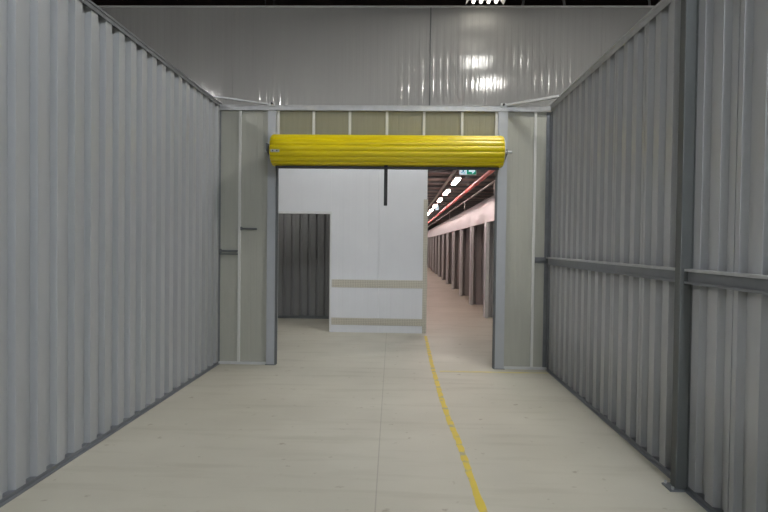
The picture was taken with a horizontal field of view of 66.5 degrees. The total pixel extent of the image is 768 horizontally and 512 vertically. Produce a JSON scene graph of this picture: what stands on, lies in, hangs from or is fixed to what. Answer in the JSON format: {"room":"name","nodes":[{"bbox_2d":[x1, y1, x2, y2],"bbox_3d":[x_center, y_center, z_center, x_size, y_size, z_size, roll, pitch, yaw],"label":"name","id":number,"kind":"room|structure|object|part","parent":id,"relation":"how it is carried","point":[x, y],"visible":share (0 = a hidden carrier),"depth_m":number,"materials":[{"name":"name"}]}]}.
{"room":"self storage unit","nodes":[
{"label":"self storage unit","id":0,"kind":"room"},
{"bbox_2d":[0,0,219,499],"bbox_3d":[-3.536,-0.192,2.275,2.410,3.384,16.483,1,1,2],"label":"wall","id":1,"kind":"structure","parent":0,"point":[109,157],"depth_m":4.54,"materials":[{"name":"metal"}]},
{"bbox_2d":[0,362,218,507],"bbox_3d":[-2.407,1.533,1.173,0.088,0.030,13.140,1,1,2],"label":"baseboard","id":2,"kind":"structure","parent":1,"relation":"attached to","point":[7,496],"depth_m":4.50,"materials":[{"name":"grey metal"}]},
{"bbox_2d":[80,0,221,105],"bbox_3d":[-2.376,-1.831,1.118,0.095,0.096,13.160,1,1,2],"label":"trim","id":3,"kind":"structure","parent":1,"relation":"attached to","point":[101,13],"depth_m":5.36,"materials":[{"name":"grey metal"}]},
{"bbox_2d":[218,111,220,361],"bbox_3d":[-2.163,-0.256,7.710,0.016,3.296,0.028,1,1,2],"label":"trim","id":4,"kind":"structure","parent":1,"relation":"attached to","point":[220,111],"depth_m":7.71,"materials":[{"name":"grey metal"}]},
{"bbox_2d":[278,214,329,318],"bbox_3d":[-1.592,-0.247,11.636,4.610,3.200,1.844,1,1,2],"label":"wall","id":5,"kind":"structure","parent":0,"point":[303,239],"depth_m":12.54,"materials":[{"name":"metal"}]},
{"bbox_2d":[0,266,706,511],"bbox_3d":[0.632,1.262,21.519,18.000,0.150,61.000,1,1,2],"label":"floor","id":6,"kind":"structure","parent":0,"point":[341,421],"depth_m":4.70,"materials":[{"name":"concrete"}]},
{"bbox_2d":[265,102,278,364],"bbox_3d":[-1.469,-0.287,7.699,0.142,3.436,0.150,1,1,2],"label":"post","id":7,"kind":"object","parent":6,"relation":"on","point":[273,173],"visible":0.94,"depth_m":7.68,"materials":[{"name":"metal"}]},
{"bbox_2d":[266,134,511,205],"bbox_3d":[0.049,-1.072,7.376,3.091,0.887,0.461,1,1,2],"label":"roller door","id":8,"kind":"structure","parent":7,"relation":"attached to","point":[285,151],"depth_m":7.20,"materials":[{"name":"metal"}]},
{"bbox_2d":[269,134,504,167],"bbox_3d":[0.036,-1.316,7.358,2.891,0.400,0.400,1,1,2],"label":"curtain","id":9,"kind":"object","parent":8,"relation":"hanging from","point":[285,150],"depth_m":7.20,"materials":[{"name":"yellow metal"}]},
{"bbox_3d":[0.033,-1.105,7.348,2.791,0.030,0.070,1,1,2],"label":"rail","id":10,"kind":"part","parent":8,"relation":"part of","materials":[{"name":"metal"}]},
{"bbox_2d":[424,336,487,511],"bbox_3d":[0.610,1.506,5.164,0.111,0.002,10.301,1,1,1],"label":"floor marking","id":11,"kind":"object","parent":6,"relation":"on","point":[480,504],"depth_m":4.75,"materials":[{"name":"yellow paint"}]},
{"bbox_2d":[492,103,507,368],"bbox_3d":[1.511,-0.248,7.609,0.152,3.436,0.150,1,1,2],"label":"post","id":12,"kind":"object","parent":6,"relation":"on","point":[501,174],"visible":0.94,"depth_m":7.59,"materials":[{"name":"metal"}]},
{"bbox_2d":[662,0,698,491],"bbox_3d":[1.965,-0.227,3.873,0.124,3.550,0.130,1,1,2],"label":"steel post","id":13,"kind":"object","parent":6,"relation":"on","point":[689,28],"visible":1,"depth_m":3.85,"materials":[{"name":"grey metal"}]},
{"bbox_3d":[1.928,1.542,3.909,0.095,0.012,0.130,1,1,2],"label":"plate","id":14,"kind":"part","parent":13,"relation":"part of","materials":[{"name":"grey metal"}]},
{"bbox_2d":[91,0,660,5],"bbox_3d":[0.719,-5.761,21.381,18.000,0.100,61.000,1,1,2],"label":"ceiling","id":15,"kind":"structure","parent":0,"point":[97,2],"depth_m":12.87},
{"bbox_2d":[465,0,504,4],"bbox_3d":[1.740,-4.917,9.809,0.660,1.130,0.720,1,1,2],"label":"lamp","id":16,"kind":"object","parent":15,"relation":"hanging from","point":[473,1],"visible":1,"depth_m":10.09,"materials":[{"name":"white plastic"}]},
{"bbox_2d":[101,8,651,333],"bbox_3d":[0.337,-1.523,10.586,17.796,5.840,0.072,1,1,2],"label":"wall","id":17,"kind":"structure","parent":0,"point":[281,56],"depth_m":10.56,"materials":[{"name":"white metal"}]},
{"bbox_2d":[277,211,331,331],"bbox_3d":[-1.463,0.281,10.679,1.030,2.185,0.102,1,1,2],"label":"trim","id":18,"kind":"structure","parent":17,"relation":"attached to","point":[279,212],"depth_m":10.61,"materials":[{"name":"metal"}]},
{"bbox_3d":[-1.444,-1.226,10.646,0.989,0.890,0.071,1,1,2],"label":"white panel","id":19,"kind":"part","parent":17,"relation":"part of","materials":[{"name":"white metal"}]},
{"bbox_3d":[-0.526,-0.137,10.639,0.872,3.045,0.071,1,1,2],"label":"white panel","id":20,"kind":"part","parent":17,"relation":"part of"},
{"bbox_2d":[99,6,653,7],"bbox_3d":[0.375,-4.458,10.533,17.800,0.030,0.140,1,1,2],"label":"trim","id":21,"kind":"structure","parent":17,"relation":"on","point":[99,6],"depth_m":10.48,"materials":[{"name":"metal"}]},
{"bbox_2d":[331,318,421,325],"bbox_3d":[-0.134,1.193,10.614,1.648,0.127,0.006,1,1,2],"label":"kick plate","id":22,"kind":"object","parent":17,"relation":"attached to","point":[334,321],"visible":1,"depth_m":10.61,"materials":[{"name":"beige metal"}]},
{"bbox_2d":[332,279,422,288],"bbox_3d":[-0.125,0.505,10.600,1.648,0.143,0.006,1,1,2],"label":"kick plate","id":23,"kind":"object","parent":17,"relation":"attached to","point":[335,282],"visible":1,"depth_m":10.60,"materials":[{"name":"beige metal"}]},
{"bbox_3d":[0.341,-0.126,10.613,0.858,3.045,0.071,1,1,2],"label":"white panel","id":24,"kind":"part","parent":17,"relation":"part of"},
{"bbox_2d":[422,199,427,333],"bbox_3d":[0.740,0.192,10.608,0.078,2.420,0.080,1,1,2],"label":"guard","id":25,"kind":"object","parent":17,"relation":"attached to","point":[425,218],"visible":1,"depth_m":10.57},
{"bbox_2d":[429,8,430,105],"bbox_3d":[0.820,-3.101,10.495,0.020,2.710,0.021,1,1,2],"label":"trim","id":26,"kind":"structure","parent":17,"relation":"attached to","point":[430,8],"depth_m":10.48,"materials":[{"name":"grey metal"}]},
{"bbox_2d":[219,110,550,369],"bbox_3d":[-0.015,-0.216,7.676,4.308,3.331,0.090,1,1,2],"label":"wall","id":27,"kind":"structure","parent":0,"point":[244,134],"depth_m":7.64,"materials":[{"name":"white metal"}]},
{"bbox_2d":[219,249,237,254],"bbox_3d":[-2.043,-0.056,7.708,0.240,0.075,0.036,1,1,2],"label":"wall bracket","id":28,"kind":"object","parent":27,"relation":"attached to","point":[220,250],"visible":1,"depth_m":7.70,"materials":[{"name":"grey metal"}]},
{"bbox_3d":[-2.034,-0.257,7.742,0.268,3.301,0.041,1,1,2],"label":"sheet panel","id":29,"kind":"part","parent":27,"relation":"part of","materials":[{"name":"grey metal"}]},
{"bbox_2d":[240,227,256,229],"bbox_3d":[-1.776,-0.360,7.694,0.213,0.045,0.036,1,1,2],"label":"wall bracket","id":30,"kind":"object","parent":27,"relation":"attached to","point":[241,228],"visible":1,"depth_m":7.68,"materials":[{"name":"grey metal"}]},
{"bbox_3d":[-1.776,-0.358,7.697,0.213,0.024,0.030,1,1,2],"label":"rail","id":31,"kind":"part","parent":30,"relation":"part of","materials":[{"name":"grey metal"}]},
{"bbox_3d":[-1.715,-0.253,7.733,0.370,3.301,0.041,1,1,2],"label":"sheet panel","id":32,"kind":"part","parent":27,"relation":"part of","materials":[{"name":"grey metal"}]},
{"bbox_3d":[-1.161,-1.581,7.690,0.489,0.631,0.041,1,1,2],"label":"sheet panel","id":33,"kind":"part","parent":27,"relation":"part of","materials":[{"name":"beige metal"}]},
{"bbox_3d":[-0.681,-1.575,7.676,0.472,0.631,0.041,1,1,2],"label":"sheet panel","id":34,"kind":"part","parent":27,"relation":"part of","materials":[{"name":"beige metal"}]},
{"bbox_3d":[-0.204,-1.568,7.662,0.483,0.631,0.041,1,1,2],"label":"sheet panel","id":35,"kind":"part","parent":27,"relation":"part of","materials":[{"name":"beige metal"}]},
{"bbox_2d":[219,104,551,111],"bbox_3d":[0.006,-1.915,7.633,4.308,0.069,0.110,1,1,2],"label":"beam","id":36,"kind":"structure","parent":27,"relation":"on","point":[223,107],"depth_m":7.58,"materials":[{"name":"metal"}]},
{"bbox_2d":[212,95,268,104],"bbox_3d":[-1.820,-1.990,7.492,0.743,0.036,0.030,0,1,-26],"label":"bar","id":37,"kind":"object","parent":36,"relation":"on","point":[212,95],"visible":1,"depth_m":7.48,"materials":[{"name":"metal"}]},
{"bbox_2d":[506,95,559,105],"bbox_3d":[1.854,-1.944,7.351,0.716,0.054,0.045,2,1,36],"label":"bar","id":38,"kind":"object","parent":36,"relation":"on","point":[554,96],"visible":0.86,"depth_m":7.32,"materials":[{"name":"metal"}]},
{"bbox_3d":[0.278,-1.562,7.647,0.481,0.631,0.041,1,1,2],"label":"sheet panel","id":39,"kind":"part","parent":27,"relation":"part of","materials":[{"name":"beige metal"}]},
{"bbox_3d":[0.764,-1.556,7.632,0.492,0.631,0.041,1,1,2],"label":"sheet panel","id":40,"kind":"part","parent":27,"relation":"part of","materials":[{"name":"beige metal"}]},
{"bbox_3d":[1.243,-1.550,7.618,0.466,0.631,0.041,1,1,2],"label":"sheet panel","id":41,"kind":"part","parent":27,"relation":"part of","materials":[{"name":"beige metal"}]},
{"bbox_3d":[1.758,-0.208,7.628,0.361,3.301,0.041,1,1,2],"label":"sheet panel","id":42,"kind":"part","parent":27,"relation":"part of","materials":[{"name":"grey metal"}]},
{"bbox_3d":[2.038,-0.204,7.620,0.200,3.301,0.041,1,1,2],"label":"sheet panel","id":43,"kind":"part","parent":27,"relation":"part of","materials":[{"name":"grey metal"}]},
{"bbox_2d":[427,221,493,316],"bbox_3d":[4.815,-0.229,29.827,3.978,2.610,33.516,1,1,2],"label":"wall","id":44,"kind":"structure","parent":0,"point":[478,265],"depth_m":15.98,"materials":[{"name":"metal"}]},
{"bbox_2d":[427,195,494,317],"bbox_3d":[2.809,-0.271,30.210,0.072,2.630,39.237,1,1,2],"label":"wall partition","id":45,"kind":"structure","parent":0,"point":[483,212],"depth_m":16.78,"materials":[{"name":"metal"}]},
{"bbox_3d":[3.133,-0.223,40.992,0.072,2.120,0.330,1,1,2],"label":"door frame","id":46,"kind":"part","parent":45,"relation":"part of","materials":[{"name":"metal"}]},
{"bbox_3d":[3.049,-0.170,38.204,0.072,2.120,0.330,1,1,2],"label":"door frame","id":47,"kind":"part","parent":45,"relation":"part of","materials":[{"name":"metal"}]},
{"bbox_3d":[2.964,-0.116,35.416,0.072,2.120,0.330,1,1,2],"label":"door frame","id":48,"kind":"part","parent":45,"relation":"part of","materials":[{"name":"metal"}]},
{"bbox_3d":[2.879,-0.063,32.627,0.072,2.120,0.330,1,1,2],"label":"door frame","id":49,"kind":"part","parent":45,"relation":"part of","materials":[{"name":"metal"}]},
{"bbox_3d":[2.794,-0.009,29.839,0.072,2.120,0.330,1,1,2],"label":"door frame","id":50,"kind":"part","parent":45,"relation":"part of","materials":[{"name":"metal"}]},
{"bbox_3d":[2.710,0.044,27.051,0.072,2.120,0.330,1,1,2],"label":"door frame","id":51,"kind":"part","parent":45,"relation":"part of","materials":[{"name":"metal"}]},
{"bbox_3d":[2.625,0.098,24.263,0.072,2.120,0.330,1,1,2],"label":"door frame","id":52,"kind":"part","parent":45,"relation":"part of","materials":[{"name":"metal"}]},
{"bbox_3d":[2.540,0.151,21.475,0.072,2.120,0.330,1,1,2],"label":"door frame","id":53,"kind":"part","parent":45,"relation":"part of","materials":[{"name":"metal"}]},
{"bbox_3d":[2.455,0.205,18.686,0.072,2.120,0.330,1,1,2],"label":"door frame","id":54,"kind":"part","parent":45,"relation":"part of","materials":[{"name":"metal"}]},
{"bbox_2d":[428,180,494,226],"bbox_3d":[2.732,-1.684,26.402,0.055,0.341,37.000,1,1,2],"label":"conduit pipe","id":55,"kind":"object","parent":45,"relation":"on","point":[492,182],"visible":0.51,"depth_m":16.36,"materials":[{"name":"grey metal"}]},
{"bbox_3d":[2.823,-1.321,30.190,0.050,0.490,39.237,1,1,2],"label":"header panel","id":56,"kind":"part","parent":45,"relation":"part of","materials":[{"name":"metal"}]},
{"bbox_3d":[2.371,0.258,15.898,0.072,2.120,0.330,1,1,2],"label":"door frame","id":57,"kind":"part","parent":45,"relation":"part of","materials":[{"name":"metal"}]},
{"bbox_3d":[2.286,0.312,13.110,0.072,2.120,0.330,1,1,2],"label":"door frame","id":58,"kind":"part","parent":45,"relation":"part of","materials":[{"name":"metal"}]},
{"bbox_2d":[427,170,494,224],"bbox_3d":[4.112,-2.248,30.220,5.400,0.125,39.330,1,1,2],"label":"ceiling","id":59,"kind":"structure","parent":0,"point":[436,178],"depth_m":18.63,"materials":[{"name":"brown metal"}]},
{"bbox_2d":[428,170,456,208],"bbox_3d":[1.788,-2.033,26.424,0.050,0.345,37.000,1,1,2],"label":"cable tray","id":60,"kind":"object","parent":59,"relation":"hanging from","point":[454,171],"visible":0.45,"depth_m":13.54,"materials":[{"name":"grey metal"}]},
{"bbox_2d":[443,184,449,194],"bbox_3d":[1.621,-1.795,15.176,0.100,0.335,1.200,1,1,2],"label":"light","id":61,"kind":"object","parent":59,"relation":"hanging from","point":[447,190],"visible":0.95,"depth_m":14.87,"materials":[{"name":"white plastic"}]},
{"bbox_2d":[451,170,460,184],"bbox_3d":[1.541,-1.744,12.528,0.100,0.335,1.200,1,1,2],"label":"light","id":62,"kind":"object","parent":59,"relation":"hanging from","point":[457,178],"visible":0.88,"depth_m":12.19,"materials":[{"name":"white plastic"}]},
{"bbox_2d":[452,178,460,184],"bbox_3d":[1.539,-1.591,12.531,0.084,0.030,1.160,1,1,2],"label":"diffuser","id":63,"kind":"object","parent":62,"relation":"attached to","point":[455,180],"depth_m":12.40,"materials":[{"name":"white plastic"}]},
{"bbox_2d":[428,170,494,223],"bbox_3d":[2.262,-1.931,26.411,0.094,0.537,37.000,1,1,2],"label":"pipe","id":64,"kind":"object","parent":59,"relation":"hanging from","point":[488,172],"visible":0.76,"depth_m":13.00,"materials":[{"name":"red metal"}]},
{"bbox_2d":[459,170,476,177],"bbox_3d":[1.623,-1.718,11.362,0.335,0.390,0.086,1,1,2],"label":"exit sign","id":65,"kind":"object","parent":59,"relation":"hanging from","point":[466,173],"visible":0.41,"depth_m":11.32,"materials":[{"name":"green plastic"}]},
{"bbox_2d":[548,0,767,511],"bbox_3d":[1.961,-0.099,0.960,0.045,3.384,13.262,1,1,2],"label":"wall","id":66,"kind":"structure","parent":0,"point":[615,141],"depth_m":4.24,"materials":[{"name":"metal"}]},
{"bbox_2d":[542,111,552,368],"bbox_3d":[2.108,-0.200,7.553,0.060,3.296,0.083,1,1,2],"label":"trim","id":67,"kind":"structure","parent":66,"relation":"attached to","point":[549,125],"depth_m":7.57,"materials":[{"name":"grey metal"}]},
{"bbox_2d":[535,257,674,281],"bbox_3d":[1.987,0.094,5.765,0.183,0.097,3.679,1,1,2],"label":"rail","id":68,"kind":"object","parent":66,"relation":"attached to","point":[663,273],"visible":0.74,"depth_m":5.04,"materials":[{"name":"metal"}]},
{"bbox_3d":[2.013,0.052,7.579,0.125,0.070,0.049,1,1,2],"label":"return leg","id":69,"kind":"part","parent":68,"relation":"part of","materials":[{"name":"grey metal"}]},
{"bbox_2d":[550,0,672,109],"bbox_3d":[1.988,-1.774,0.986,0.095,0.096,13.160,1,1,2],"label":"trim","id":70,"kind":"structure","parent":66,"relation":"attached to","point":[662,4],"depth_m":5.21,"materials":[{"name":"metal"}]},
{"bbox_2d":[546,369,723,511],"bbox_3d":[1.935,1.589,1.042,0.088,0.030,13.140,1,1,2],"label":"baseboard","id":71,"kind":"structure","parent":66,"relation":"attached to","point":[699,498],"depth_m":4.65,"materials":[{"name":"grey metal"}]},
{"bbox_2d":[684,269,767,294],"bbox_3d":[1.850,0.222,-0.834,0.056,0.097,9.338,1,1,2],"label":"rail","id":72,"kind":"object","parent":66,"relation":"attached to","point":[744,282],"visible":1,"depth_m":3.33,"materials":[{"name":"metal"}]}
]}

